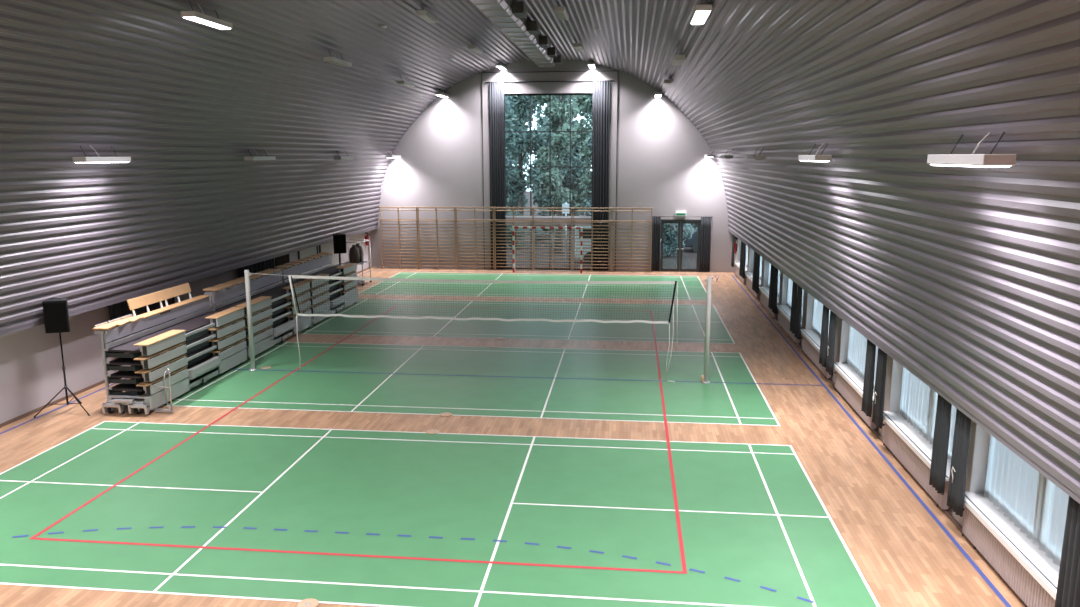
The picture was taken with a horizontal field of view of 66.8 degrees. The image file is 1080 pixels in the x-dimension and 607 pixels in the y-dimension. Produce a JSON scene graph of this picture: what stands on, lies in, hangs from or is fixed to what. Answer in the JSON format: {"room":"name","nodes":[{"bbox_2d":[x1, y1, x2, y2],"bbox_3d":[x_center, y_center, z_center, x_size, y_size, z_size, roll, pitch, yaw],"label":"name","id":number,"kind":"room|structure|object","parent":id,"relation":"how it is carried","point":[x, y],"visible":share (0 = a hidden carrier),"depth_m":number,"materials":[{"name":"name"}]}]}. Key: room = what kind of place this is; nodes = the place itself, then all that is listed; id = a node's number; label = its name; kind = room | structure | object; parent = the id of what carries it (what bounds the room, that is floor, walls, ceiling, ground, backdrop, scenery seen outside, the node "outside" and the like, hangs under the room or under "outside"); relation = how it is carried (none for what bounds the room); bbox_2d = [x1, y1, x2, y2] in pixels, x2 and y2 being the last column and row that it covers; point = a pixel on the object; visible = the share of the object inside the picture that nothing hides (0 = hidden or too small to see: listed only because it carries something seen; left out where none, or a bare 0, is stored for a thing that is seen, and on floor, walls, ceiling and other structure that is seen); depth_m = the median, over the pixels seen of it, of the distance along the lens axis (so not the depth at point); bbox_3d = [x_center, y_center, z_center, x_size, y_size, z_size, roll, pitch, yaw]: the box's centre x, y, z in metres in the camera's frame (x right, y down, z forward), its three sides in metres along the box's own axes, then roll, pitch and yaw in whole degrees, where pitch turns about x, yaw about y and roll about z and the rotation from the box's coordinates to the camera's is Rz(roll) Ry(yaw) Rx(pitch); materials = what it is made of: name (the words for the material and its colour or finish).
{"room":"sports hall","nodes":[
{"label":"sports hall","id":0,"kind":"room"},
{"bbox_2d":[0,231,371,423],"bbox_3d":[-10.402,0.922,18.830,0.300,1.980,40.900,1,10,6],"label":"wall","id":1,"kind":"structure","parent":0,"point":[31,372],"depth_m":17.59,"materials":[{"name":"paint"}]},
{"bbox_2d":[108,297,174,319],"bbox_3d":[-9.953,0.024,20.504,0.083,0.445,2.788,1,10,6],"label":"curtain","id":2,"kind":"object","parent":1,"relation":"hanging from","point":[119,310],"depth_m":19.87,"materials":[{"name":"fabric"}]},
{"bbox_2d":[0,266,371,427],"bbox_3d":[-10.241,1.865,18.982,0.020,0.070,40.900,1,10,6],"label":"baseboard","id":3,"kind":"structure","parent":1,"relation":"attached to","point":[102,381],"depth_m":17.52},
{"bbox_2d":[0,225,377,335],"bbox_3d":[-10.305,-0.018,18.650,0.900,0.145,40.900,1,10,6],"label":"trim","id":4,"kind":"structure","parent":1,"relation":"attached to","point":[38,323],"depth_m":20.80,"materials":[{"name":"metal"}]},
{"bbox_2d":[238,258,274,295],"bbox_3d":[-9.252,-0.785,26.827,0.083,1.400,2.603,1,10,6],"label":"curtain","id":5,"kind":"object","parent":1,"relation":"hanging from","point":[268,264],"visible":0.17,"depth_m":26.86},
{"bbox_2d":[275,254,289,283],"bbox_3d":[-9.034,-1.136,28.774,0.083,1.400,1.225,1,10,6],"label":"curtain","id":6,"kind":"object","parent":1,"relation":"hanging from","point":[284,259],"visible":0.15,"depth_m":28.67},
{"bbox_2d":[298,246,318,274],"bbox_3d":[-8.828,-1.648,31.276,0.050,1.220,1.900,1,10,6],"label":"window","id":7,"kind":"structure","parent":1,"relation":"in","point":[311,251],"depth_m":31.25,"materials":[{"name":"grey"}]},
{"bbox_2d":[319,241,339,266],"bbox_3d":[-8.582,-2.045,33.477,0.050,1.220,2.200,1,10,6],"label":"window","id":8,"kind":"structure","parent":1,"relation":"in","point":[327,247],"depth_m":33.64,"materials":[{"name":"grey"}]},
{"bbox_2d":[0,268,1025,606],"bbox_3d":[-1.799,2.139,18.113,17.800,0.206,40.950,1,10,6],"label":"floor","id":9,"kind":"structure","parent":0,"point":[566,468],"depth_m":13.55,"materials":[{"name":"green"}]},
{"bbox_2d":[33,333,89,417],"bbox_3d":[-9.808,1.377,17.005,1.093,1.751,0.950,-1,10,-7],"label":"speaker stand","id":10,"kind":"object","parent":9,"relation":"on","point":[63,366],"visible":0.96,"depth_m":16.83,"materials":[{"name":"black metal"}]},
{"bbox_2d":[42,297,69,333],"bbox_3d":[-9.790,0.218,16.635,0.430,0.702,0.394,-4,11,-18],"label":"loudspeaker","id":11,"kind":"object","parent":10,"relation":"on","point":[55,309],"visible":1,"depth_m":16.46,"materials":[{"name":"black plastic"}]},
{"bbox_2d":[92,283,246,414],"bbox_3d":[-8.184,0.860,18.759,1.702,2.120,4.578,1,10,6],"label":"bleachers","id":12,"kind":"object","parent":9,"relation":"on","point":[171,358],"visible":1,"depth_m":18.01,"materials":[{"name":"silver metal"}]},
{"bbox_2d":[244,270,256,370],"bbox_3d":[-7.109,0.422,20.079,0.200,2.500,0.200,1,10,6],"label":"net post","id":13,"kind":"object","parent":9,"relation":"on","point":[247,273],"visible":1,"depth_m":20.04,"materials":[{"name":"metal"}]},
{"bbox_2d":[251,273,697,381],"bbox_3d":[-1.622,0.557,19.485,10.840,2.428,0.073,1,10,6],"label":"net","id":14,"kind":"object","parent":13,"relation":"attached to","point":[290,276],"visible":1,"depth_m":19.32,"materials":[{"name":"white"}]},
{"bbox_2d":[203,269,311,357],"bbox_3d":[-7.839,0.201,23.159,1.255,1.855,4.335,1,10,6],"label":"bleachers","id":15,"kind":"object","parent":9,"relation":"on","point":[273,310],"visible":0.77,"depth_m":22.99,"materials":[{"name":"silver metal"}]},
{"bbox_2d":[297,598,318,606],"bbox_3d":[-2.732,3.546,9.695,0.243,0.011,0.189,1,10,6],"label":"socket","id":16,"kind":"object","parent":9,"relation":"on","point":[310,602],"visible":1,"depth_m":9.68,"materials":[{"name":"brown wood"}]},
{"bbox_2d":[275,252,357,324],"bbox_3d":[-7.361,-0.570,27.434,1.255,1.855,4.355,1,10,6],"label":"bleachers","id":17,"kind":"object","parent":9,"relation":"on","point":[304,264],"visible":0.8,"depth_m":27.40,"materials":[{"name":"silver metal"}]},
{"bbox_2d":[340,239,371,285],"bbox_3d":[-7.618,-1.695,33.841,0.940,1.800,1.100,1,10,6],"label":"trolley","id":18,"kind":"object","parent":9,"relation":"on","point":[348,242],"visible":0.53,"depth_m":33.49,"materials":[{"name":"silver metal"}]},
{"bbox_2d":[349,245,359,262],"bbox_3d":[-7.596,-2.030,33.522,0.419,0.749,0.430,1,10,6],"label":"bag","id":19,"kind":"object","parent":18,"relation":"on","point":[354,255],"visible":0.91,"depth_m":33.38,"materials":[{"name":"fabric"}]},
{"bbox_2d":[379,206,418,268],"bbox_3d":[-6.566,-3.082,38.339,1.770,2.930,0.340,1,10,6],"label":"wall bars","id":20,"kind":"object","parent":9,"relation":"on","point":[380,207],"visible":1,"depth_m":38.23,"materials":[{"name":"brown wood"}]},
{"bbox_2d":[417,206,456,269],"bbox_3d":[-4.777,-3.050,38.145,1.770,2.930,0.340,1,10,6],"label":"wall bars","id":21,"kind":"object","parent":9,"relation":"on","point":[418,207],"visible":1,"depth_m":38.04,"materials":[{"name":"brown wood"}]},
{"bbox_2d":[455,207,494,269],"bbox_3d":[-2.988,-3.018,37.950,1.770,2.930,0.340,1,10,6],"label":"wall bars","id":22,"kind":"object","parent":9,"relation":"on","point":[474,210],"visible":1,"depth_m":37.84,"materials":[{"name":"brown wood"}]},
{"bbox_2d":[494,207,532,269],"bbox_3d":[-1.203,-2.979,37.712,1.770,2.930,0.250,1,10,6],"label":"wall bars","id":23,"kind":"object","parent":9,"relation":"on","point":[513,208],"visible":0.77,"depth_m":37.64,"materials":[{"name":"brown wood"}]},
{"bbox_2d":[512,227,582,272],"bbox_3d":[0.354,-2.454,37.180,3.160,2.080,0.526,1,10,6],"label":"goal","id":24,"kind":"object","parent":9,"relation":"on","point":[513,228],"visible":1,"depth_m":37.11,"materials":[{"name":"white paint"}]},
{"bbox_2d":[533,207,571,270],"bbox_3d":[0.586,-2.947,37.517,1.770,2.930,0.250,1,10,6],"label":"wall bars","id":25,"kind":"object","parent":9,"relation":"on","point":[552,208],"visible":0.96,"depth_m":37.46,"materials":[{"name":"brown wood"}]},
{"bbox_2d":[572,207,611,271],"bbox_3d":[2.375,-2.916,37.323,1.770,2.930,0.250,1,10,6],"label":"wall bars","id":26,"kind":"object","parent":9,"relation":"on","point":[592,208],"visible":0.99,"depth_m":37.25,"materials":[{"name":"brown wood"}]},
{"bbox_2d":[612,207,651,271],"bbox_3d":[4.169,-2.892,37.172,1.770,2.930,0.340,1,10,6],"label":"wall bars","id":27,"kind":"object","parent":9,"relation":"on","point":[632,208],"visible":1,"depth_m":37.07,"materials":[{"name":"brown wood"}]},
{"bbox_2d":[701,276,718,383],"bbox_3d":[3.913,0.603,18.878,0.318,2.528,0.200,1,10,6],"label":"net post","id":28,"kind":"object","parent":9,"relation":"on","point":[704,378],"visible":1,"depth_m":18.85,"materials":[{"name":"metal"}]},
{"bbox_3d":[-7.726,-1.258,32.294,0.950,1.511,1.093,-7,12,-33],"label":"speaker stand","id":29,"kind":"object","parent":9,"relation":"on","visible":0},
{"bbox_2d":[333,233,346,253],"bbox_3d":[-7.853,-2.360,32.003,0.482,0.781,0.440,-5,11,-23],"label":"loudspeaker","id":30,"kind":"object","parent":29,"relation":"on","point":[339,240],"visible":1,"depth_m":31.81,"materials":[{"name":"black plastic"}]},
{"bbox_2d":[0,0,1079,493],"bbox_3d":[-1.813,-3.675,17.040,16.992,7.870,40.900,1,10,6],"label":"ceiling","id":31,"kind":"structure","parent":0,"point":[969,276],"depth_m":15.79,"materials":[{"name":"metal"}]},
{"bbox_2d":[72,146,130,162],"bbox_3d":[-8.990,-3.074,16.827,0.290,0.366,1.480,1,10,6],"label":"light","id":32,"kind":"object","parent":31,"relation":"attached to","point":[86,159],"visible":1,"depth_m":16.62,"materials":[{"name":"grey"}]},
{"bbox_2d":[181,1,232,29],"bbox_3d":[-6.530,-5.679,16.082,0.290,0.370,1.480,1,10,6],"label":"light","id":33,"kind":"object","parent":31,"relation":"attached to","point":[202,18],"visible":1,"depth_m":15.88,"materials":[{"name":"grey"}]},
{"bbox_2d":[183,17,230,29],"bbox_3d":[-6.529,-5.506,16.113,0.250,0.018,1.420,1,10,6],"label":"diffuser","id":34,"kind":"object","parent":33,"relation":"attached to","point":[203,20],"depth_m":16.05,"materials":[{"name":"white"}]},
{"bbox_2d":[244,149,275,160],"bbox_3d":[-8.191,-4.361,23.968,0.290,0.366,1.480,1,10,6],"label":"light","id":35,"kind":"object","parent":31,"relation":"attached to","point":[268,158],"visible":1,"depth_m":23.76,"materials":[{"name":"grey"}]},
{"bbox_2d":[324,49,351,66],"bbox_3d":[-5.731,-6.967,23.223,0.290,0.370,1.480,1,10,6],"label":"light","id":36,"kind":"object","parent":31,"relation":"attached to","point":[333,60],"visible":1,"depth_m":23.00,"materials":[{"name":"grey"}]},
{"bbox_2d":[325,61,350,66],"bbox_3d":[-5.731,-6.794,23.254,0.250,0.018,1.420,1,10,6],"label":"diffuser","id":37,"kind":"object","parent":36,"relation":"attached to","point":[340,63],"depth_m":23.26,"materials":[{"name":"grey"}]},
{"bbox_2d":[416,7,438,22],"bbox_3d":[-3.119,-8.033,22.739,0.290,0.268,1.480,1,10,6],"label":"light","id":38,"kind":"object","parent":31,"relation":"attached to","point":[424,14],"visible":1,"depth_m":22.48,"materials":[{"name":"grey"}]},
{"bbox_2d":[417,14,437,22],"bbox_3d":[-3.119,-7.909,22.761,0.250,0.018,1.420,1,10,6],"label":"diffuser","id":39,"kind":"object","parent":38,"relation":"attached to","point":[429,18],"depth_m":22.68,"materials":[{"name":"grey"}]},
{"bbox_2d":[469,0,562,66],"bbox_3d":[-1.415,-7.405,18.582,1.177,0.515,33.356,1,10,6],"label":"ventilation duct","id":40,"kind":"object","parent":31,"relation":"hanging from","point":[509,16],"visible":1,"depth_m":25.12,"materials":[{"name":"silver metal"}]},
{"bbox_2d":[512,1,526,17],"bbox_3d":[-0.554,-8.031,22.401,0.312,0.300,0.840,1,10,6],"label":"outlet","id":41,"kind":"object","parent":40,"relation":"attached to","point":[519,9],"depth_m":22.02,"materials":[{"name":"grey"}]},
{"bbox_2d":[527,20,539,34],"bbox_3d":[-0.204,-8.595,25.531,0.312,0.300,0.840,1,10,6],"label":"outlet","id":42,"kind":"object","parent":40,"relation":"attached to","point":[533,28],"depth_m":25.14,"materials":[{"name":"grey"}]},
{"bbox_2d":[538,35,549,47],"bbox_3d":[0.146,-9.160,28.661,0.312,0.300,0.840,1,10,6],"label":"outlet","id":43,"kind":"object","parent":40,"relation":"attached to","point":[544,41],"depth_m":28.28,"materials":[{"name":"grey"}]},
{"bbox_2d":[547,47,556,57],"bbox_3d":[0.475,-9.689,31.596,0.312,0.300,0.840,1,10,6],"label":"outlet","id":44,"kind":"object","parent":40,"relation":"attached to","point":[551,51],"depth_m":31.21,"materials":[{"name":"grey"}]},
{"bbox_2d":[554,2,568,19],"bbox_3d":[0.589,-8.014,22.327,0.290,0.345,1.480,1,10,6],"label":"light","id":45,"kind":"object","parent":31,"relation":"attached to","point":[561,13],"visible":1,"depth_m":21.96,"materials":[{"name":"grey"}]},
{"bbox_2d":[555,11,567,19],"bbox_3d":[0.589,-7.854,22.356,0.250,0.018,1.420,1,10,6],"label":"diffuser","id":46,"kind":"object","parent":45,"relation":"attached to","point":[562,15],"depth_m":22.26,"materials":[{"name":"grey"}]},
{"bbox_2d":[672,53,684,65],"bbox_3d":[3.752,-6.641,22.221,0.290,0.208,1.480,1,10,6],"label":"light","id":47,"kind":"object","parent":31,"relation":"attached to","point":[677,59],"visible":1,"depth_m":21.74,"materials":[{"name":"grey"}]},
{"bbox_2d":[690,2,711,24],"bbox_3d":[2.953,-5.353,15.080,0.290,0.208,1.480,1,10,6],"label":"light","id":48,"kind":"object","parent":31,"relation":"attached to","point":[701,12],"visible":1,"depth_m":14.66,"materials":[{"name":"grey"}]},
{"bbox_2d":[691,11,709,24],"bbox_3d":[2.953,-5.260,15.097,0.250,0.018,1.420,1,10,6],"label":"diffuser","id":49,"kind":"object","parent":48,"relation":"attached to","point":[698,17],"depth_m":15.02,"materials":[{"name":"white"}]},
{"bbox_2d":[741,243,745,278],"bbox_3d":[8.086,-1.734,32.496,0.086,1.456,0.445,1,10,6],"label":"curtain","id":50,"kind":"object","parent":31,"relation":"hanging from","point":[744,244],"visible":0.91,"depth_m":32.39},
{"bbox_2d":[752,251,756,290],"bbox_3d":[7.763,-1.205,29.612,0.086,1.473,0.465,1,10,6],"label":"curtain","id":51,"kind":"object","parent":31,"relation":"hanging from","point":[755,253],"visible":0.87,"depth_m":29.54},
{"bbox_2d":[755,254,759,293],"bbox_3d":[7.688,-1.091,28.936,0.086,1.459,0.445,1,10,6],"label":"curtain","id":52,"kind":"object","parent":31,"relation":"hanging from","point":[758,255],"visible":0.88,"depth_m":28.84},
{"bbox_2d":[768,264,774,308],"bbox_3d":[7.365,-0.568,26.050,0.086,1.464,0.465,1,10,6],"label":"curtain","id":53,"kind":"object","parent":31,"relation":"hanging from","point":[772,266],"visible":0.82,"depth_m":25.97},
{"bbox_2d":[772,268,777,313],"bbox_3d":[7.290,-0.441,25.376,0.086,1.473,0.445,1,10,6],"label":"curtain","id":54,"kind":"object","parent":31,"relation":"hanging from","point":[775,286],"visible":0.83,"depth_m":25.29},
{"bbox_2d":[790,282,797,333],"bbox_3d":[6.967,0.072,22.489,0.086,1.460,0.465,1,10,6],"label":"curtain","id":55,"kind":"object","parent":31,"relation":"hanging from","point":[794,289],"visible":0.88,"depth_m":22.41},
{"bbox_2d":[794,285,802,339],"bbox_3d":[6.891,0.201,21.816,0.086,1.474,0.445,1,10,6],"label":"curtain","id":56,"kind":"object","parent":31,"relation":"hanging from","point":[800,290],"visible":0.87,"depth_m":21.73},
{"bbox_2d":[798,143,831,161],"bbox_3d":[5.125,-2.829,15.292,0.290,0.356,1.480,1,10,6],"label":"light","id":57,"kind":"object","parent":31,"relation":"attached to","point":[807,158],"visible":0.99,"depth_m":14.76,"materials":[{"name":"grey"}]},
{"bbox_2d":[819,305,828,366],"bbox_3d":[6.568,0.716,18.929,0.086,1.462,0.465,1,10,6],"label":"curtain","id":58,"kind":"object","parent":31,"relation":"hanging from","point":[825,316],"visible":0.94,"depth_m":18.84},
{"bbox_2d":[826,310,836,375],"bbox_3d":[6.484,0.843,18.256,0.104,1.473,0.445,1,10,6],"label":"curtain","id":59,"kind":"object","parent":31,"relation":"hanging from","point":[832,323],"visible":0.93,"depth_m":18.18,"materials":[{"name":"black fabric"}]},
{"bbox_2d":[861,339,875,416],"bbox_3d":[6.170,1.363,15.369,0.086,1.472,0.465,1,10,6],"label":"curtain","id":60,"kind":"object","parent":31,"relation":"hanging from","point":[867,398],"visible":0.88,"depth_m":15.30,"materials":[{"name":"fabric"}]},
{"bbox_2d":[872,348,886,428],"bbox_3d":[6.086,1.479,14.694,0.104,1.462,0.445,1,10,6],"label":"curtain","id":61,"kind":"object","parent":31,"relation":"hanging from","point":[880,380],"visible":0.91,"depth_m":14.63,"materials":[{"name":"black fabric"}]},
{"bbox_2d":[929,394,951,494],"bbox_3d":[5.772,1.994,11.806,0.086,1.450,0.465,1,10,6],"label":"curtain","id":62,"kind":"object","parent":31,"relation":"hanging from","point":[943,410],"visible":0.87,"depth_m":11.76,"materials":[{"name":"fabric"}]},
{"bbox_2d":[947,409,970,516],"bbox_3d":[5.688,2.126,11.134,0.104,1.471,0.445,1,10,6],"label":"curtain","id":63,"kind":"object","parent":31,"relation":"hanging from","point":[961,440],"visible":0.87,"depth_m":11.09,"materials":[{"name":"black fabric"}]},
{"bbox_2d":[927,132,1015,166],"bbox_3d":[4.342,-1.568,8.298,0.290,0.356,1.480,1,10,6],"label":"light","id":64,"kind":"object","parent":31,"relation":"attached to","point":[959,160],"visible":1,"depth_m":7.88,"materials":[{"name":"grey"}]},
{"bbox_2d":[930,164,1009,166],"bbox_3d":[4.343,-1.402,8.328,0.250,0.018,1.420,1,10,6],"label":"diffuser","id":65,"kind":"object","parent":64,"relation":"attached to","point":[958,165],"depth_m":7.85,"materials":[{"name":"white"}]},
{"bbox_2d":[1055,496,1079,606],"bbox_3d":[5.373,2.645,8.247,0.086,1.468,0.465,1,10,6],"label":"curtain","id":66,"kind":"object","parent":31,"relation":"hanging from","point":[1068,586],"visible":0.93,"depth_m":8.29,"materials":[{"name":"fabric"}]},
{"bbox_2d":[370,59,735,271],"bbox_3d":[0.443,-6.295,37.374,17.800,9.570,0.300,1,10,6],"label":"wall","id":67,"kind":"structure","parent":0,"point":[662,165],"depth_m":37.21,"materials":[{"name":"paint"}]},
{"bbox_2d":[373,266,483,268],"bbox_3d":[-5.306,-1.698,38.683,5.350,0.080,0.020,1,10,6],"label":"baseboard","id":68,"kind":"structure","parent":67,"relation":"attached to","point":[373,266],"depth_m":38.65,"materials":[{"name":"paint"}]},
{"bbox_2d":[504,93,592,269],"bbox_3d":[0.399,-5.482,37.377,4.100,7.970,0.190,1,10,6],"label":"window","id":69,"kind":"structure","parent":67,"relation":"in","point":[549,217],"depth_m":37.50,"materials":[{"name":"grey"}]},
{"bbox_2d":[481,70,618,270],"bbox_3d":[0.424,-5.922,37.254,6.060,8.880,0.070,1,10,6],"label":"trim","id":70,"kind":"structure","parent":67,"relation":"attached to","point":[509,87],"depth_m":36.68,"materials":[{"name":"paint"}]},
{"bbox_2d":[497,80,611,81],"bbox_3d":[0.407,-9.889,36.457,5.600,0.030,0.114,1,10,6],"label":"rail","id":71,"kind":"object","parent":67,"relation":"attached to","point":[582,80],"visible":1,"depth_m":36.45,"materials":[{"name":"grey metal"}]},
{"bbox_2d":[489,82,505,268],"bbox_3d":[-1.945,-5.760,37.421,0.706,8.430,0.132,1,10,6],"label":"curtain","id":72,"kind":"object","parent":71,"relation":"hanging from","point":[496,89],"visible":1,"depth_m":37.30,"materials":[{"name":"fabric"}]},
{"bbox_2d":[591,81,609,269],"bbox_3d":[2.726,-5.677,36.913,0.786,8.430,0.132,1,10,6],"label":"curtain","id":73,"kind":"object","parent":71,"relation":"hanging from","point":[601,89],"visible":1,"depth_m":36.81,"materials":[{"name":"fabric"}]},
{"bbox_2d":[659,219,700,271],"bbox_3d":[6.370,-2.628,37.238,1.900,2.380,0.142,1,10,6],"label":"door","id":74,"kind":"structure","parent":67,"relation":"in","point":[680,222],"depth_m":37.21,"materials":[{"name":"grey"}]},
{"bbox_2d":[652,216,712,216],"bbox_3d":[6.387,-3.915,36.906,2.760,0.030,0.154,1,10,6],"label":"rail","id":75,"kind":"object","parent":67,"relation":"attached to","point":[652,216],"visible":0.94,"depth_m":36.86,"materials":[{"name":"grey metal"}]},
{"bbox_2d":[651,217,660,270],"bbox_3d":[5.264,-2.694,37.188,0.376,2.470,0.094,1,10,6],"label":"curtain","id":76,"kind":"object","parent":75,"relation":"hanging from","point":[656,221],"visible":1,"depth_m":37.19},
{"bbox_2d":[699,217,710,271],"bbox_3d":[7.461,-2.655,36.950,0.456,2.470,0.094,1,10,6],"label":"curtain","id":77,"kind":"object","parent":75,"relation":"hanging from","point":[705,239],"visible":1,"depth_m":36.94,"materials":[{"name":"fabric"}]},
{"bbox_2d":[735,240,975,526],"bbox_3d":[6.789,1.226,16.962,0.410,1.980,40.900,1,10,6],"label":"wall","id":78,"kind":"structure","parent":0,"point":[958,518],"depth_m":15.25,"materials":[{"name":"paint"}]},
{"bbox_2d":[734,239,747,271],"bbox_3d":[8.615,-2.196,34.618,0.435,1.350,3.190,1,10,6],"label":"window","id":79,"kind":"structure","parent":78,"relation":"in","point":[737,263],"depth_m":35.45,"materials":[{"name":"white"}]},
{"bbox_2d":[745,248,761,285],"bbox_3d":[8.217,-1.555,31.062,0.435,1.350,3.200,1,10,6],"label":"window","id":80,"kind":"structure","parent":78,"relation":"in","point":[749,274],"depth_m":32.50,"materials":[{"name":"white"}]},
{"bbox_2d":[760,292,777,318],"bbox_3d":[7.742,0.029,27.716,0.179,0.520,2.971,1,10,6],"label":"radiator","id":81,"kind":"object","parent":78,"relation":"attached to","point":[764,300],"visible":0.53,"depth_m":27.76,"materials":[{"name":"grey metal"}]},
{"bbox_2d":[759,260,779,302],"bbox_3d":[7.819,-0.913,27.501,0.435,1.350,3.200,1,10,6],"label":"window","id":82,"kind":"structure","parent":78,"relation":"in","point":[767,266],"depth_m":28.97,"materials":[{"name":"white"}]},
{"bbox_2d":[778,311,799,343],"bbox_3d":[7.344,0.671,24.155,0.179,0.520,2.971,1,10,6],"label":"radiator","id":83,"kind":"object","parent":78,"relation":"attached to","point":[783,321],"visible":0.68,"depth_m":24.18,"materials":[{"name":"grey metal"}]},
{"bbox_2d":[777,274,803,326],"bbox_3d":[7.420,-0.271,23.941,0.435,1.350,3.200,1,10,6],"label":"window","id":84,"kind":"structure","parent":78,"relation":"in","point":[785,308],"depth_m":25.33,"materials":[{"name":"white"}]},
{"bbox_2d":[801,293,829,352],"bbox_3d":[7.022,0.371,20.380,0.435,1.350,3.200,1,10,6],"label":"window","id":85,"kind":"structure","parent":78,"relation":"in","point":[812,333],"depth_m":21.61,"materials":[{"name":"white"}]},
{"bbox_2d":[801,336,830,377],"bbox_3d":[6.945,1.313,20.595,0.179,0.520,2.971,1,10,6],"label":"radiator","id":86,"kind":"object","parent":78,"relation":"attached to","point":[809,350],"visible":0.62,"depth_m":20.68,"materials":[{"name":"grey metal"}]},
{"bbox_2d":[834,371,875,428],"bbox_3d":[6.547,1.955,17.034,0.179,0.520,2.971,1,10,6],"label":"radiator","id":87,"kind":"object","parent":78,"relation":"attached to","point":[845,389],"visible":0.55,"depth_m":17.00,"materials":[{"name":"grey metal"}]},
{"bbox_2d":[834,320,877,406],"bbox_3d":[6.624,1.013,16.819,0.435,1.350,3.200,1,10,6],"label":"window","id":88,"kind":"structure","parent":78,"relation":"in","point":[851,366],"depth_m":17.78,"materials":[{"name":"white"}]},
{"bbox_2d":[734,271,1027,606],"bbox_3d":[6.567,2.169,17.157,0.040,0.055,40.900,1,10,6],"label":"baseboard","id":89,"kind":"structure","parent":78,"relation":"attached to","point":[947,513],"depth_m":12.86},
{"bbox_2d":[729,230,1079,503],"bbox_3d":[6.693,0.282,16.802,0.900,0.145,40.900,1,10,6],"label":"trim","id":90,"kind":"structure","parent":78,"relation":"attached to","point":[1064,487],"depth_m":10.99,"materials":[{"name":"metal"}]},
{"bbox_2d":[882,422,948,509],"bbox_3d":[6.149,2.597,13.473,0.179,0.520,2.971,1,10,6],"label":"radiator","id":91,"kind":"object","parent":78,"relation":"attached to","point":[920,471],"visible":0.53,"depth_m":13.29,"materials":[{"name":"grey metal"}]},
{"bbox_2d":[883,359,956,480],"bbox_3d":[6.225,1.655,13.258,0.435,1.350,3.200,1,10,6],"label":"window","id":92,"kind":"structure","parent":78,"relation":"in","point":[911,415],"depth_m":13.93,"materials":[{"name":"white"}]},
{"bbox_2d":[962,506,1054,606],"bbox_3d":[5.750,3.239,9.912,0.179,0.520,2.971,1,10,6],"label":"radiator","id":93,"kind":"object","parent":78,"relation":"attached to","point":[1016,576],"visible":0.62,"depth_m":10.01,"materials":[{"name":"grey metal"}]},
{"bbox_2d":[964,424,1068,599],"bbox_3d":[5.827,2.297,9.698,0.435,1.350,3.200,1,10,6],"label":"window","id":94,"kind":"structure","parent":78,"relation":"in","point":[1023,509],"depth_m":10.17,"materials":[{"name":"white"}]},
{"label":"outside","id":95,"kind":"structure","parent":0,"visible":0},
{"bbox_2d":[380,191,696,268],"bbox_3d":[5.219,-9.130,80.853,120.000,0.220,86.790,1,10,6],"label":"ground","id":96,"kind":"structure","parent":95,"point":[689,257],"depth_m":43.43,"materials":[{"name":"grey"}]},
{"bbox_2d":[505,96,514,173],"bbox_3d":[-2.873,-8.059,43.017,2.672,11.075,3.362,5,11,26],"label":"tree","id":97,"kind":"object","parent":96,"relation":"on","point":[508,103],"visible":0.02,"depth_m":43.15,"materials":[{"name":"green plant"}]},
{"bbox_2d":[506,211,525,246],"bbox_3d":[-1.495,-4.242,46.957,1.452,2.236,1.376,1,10,6],"label":"shrub","id":98,"kind":"object","parent":96,"relation":"on","point":[510,213],"visible":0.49,"depth_m":46.80,"materials":[{"name":"green plant"}]},
{"bbox_2d":[505,110,535,215],"bbox_3d":[-2.829,-12.000,56.076,6.114,14.214,7.039,7,12,33],"label":"tree","id":99,"kind":"object","parent":96,"relation":"on","point":[526,161],"visible":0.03,"depth_m":55.44,"materials":[{"name":"green plant"}]},
{"bbox_2d":[505,96,554,215],"bbox_3d":[-1.361,-9.679,48.827,4.437,12.220,4.093,-1,10,-7],"label":"tree","id":100,"kind":"object","parent":96,"relation":"on","point":[516,184],"visible":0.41,"depth_m":48.24,"materials":[{"name":"green plant"}]},
{"bbox_2d":[534,209,555,246],"bbox_3d":[0.251,-4.427,47.440,1.510,2.357,1.301,1,10,6],"label":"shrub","id":101,"kind":"object","parent":96,"relation":"on","point":[540,213],"visible":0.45,"depth_m":47.24,"materials":[{"name":"green plant"}]},
{"bbox_2d":[533,95,579,252],"bbox_3d":[0.864,-8.332,43.659,2.605,11.369,3.074,1,10,6],"label":"tree","id":102,"kind":"object","parent":96,"relation":"on","point":[560,111],"visible":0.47,"depth_m":43.35,"materials":[{"name":"green plant"}]},
{"bbox_2d":[526,95,591,215],"bbox_3d":[2.075,-14.576,64.473,5.545,16.292,7.343,5,12,28],"label":"tree","id":103,"kind":"object","parent":96,"relation":"on","point":[577,166],"visible":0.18,"depth_m":63.30,"materials":[{"name":"green plant"}]},
{"bbox_2d":[572,95,592,212],"bbox_3d":[5.261,-11.796,55.971,6.593,13.819,5.662,-2,10,-10],"label":"tree","id":104,"kind":"object","parent":96,"relation":"on","point":[583,101],"visible":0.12,"depth_m":55.92,"materials":[{"name":"green plant"}]},
{"bbox_2d":[584,95,592,215],"bbox_3d":[4.664,-9.248,48.750,4.258,11.369,3.578,1,10,6],"label":"tree","id":105,"kind":"object","parent":96,"relation":"on","point":[589,204],"visible":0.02,"depth_m":49.29,"materials":[{"name":"green plant"}]},
{"bbox_2d":[575,226,660,263],"bbox_3d":[3.882,-2.997,40.395,4.200,2.045,1.800,1,10,6],"label":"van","id":106,"kind":"object","parent":96,"relation":"on","point":[587,230],"visible":0.13,"depth_m":39.73,"materials":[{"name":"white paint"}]},
{"bbox_2d":[663,223,693,256],"bbox_3d":[6.802,-5.401,42.743,2.612,5.940,2.377,7,13,36],"label":"tree","id":107,"kind":"object","parent":96,"relation":"on","point":[670,237],"visible":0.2,"depth_m":42.67,"materials":[{"name":"green plant"}]},
{"bbox_2d":[683,226,699,252],"bbox_3d":[10.055,-3.626,45.520,4.242,1.444,1.800,1,10,6],"label":"car","id":108,"kind":"object","parent":96,"relation":"on","point":[692,242],"visible":0.16,"depth_m":44.89,"materials":[{"name":"grey"}]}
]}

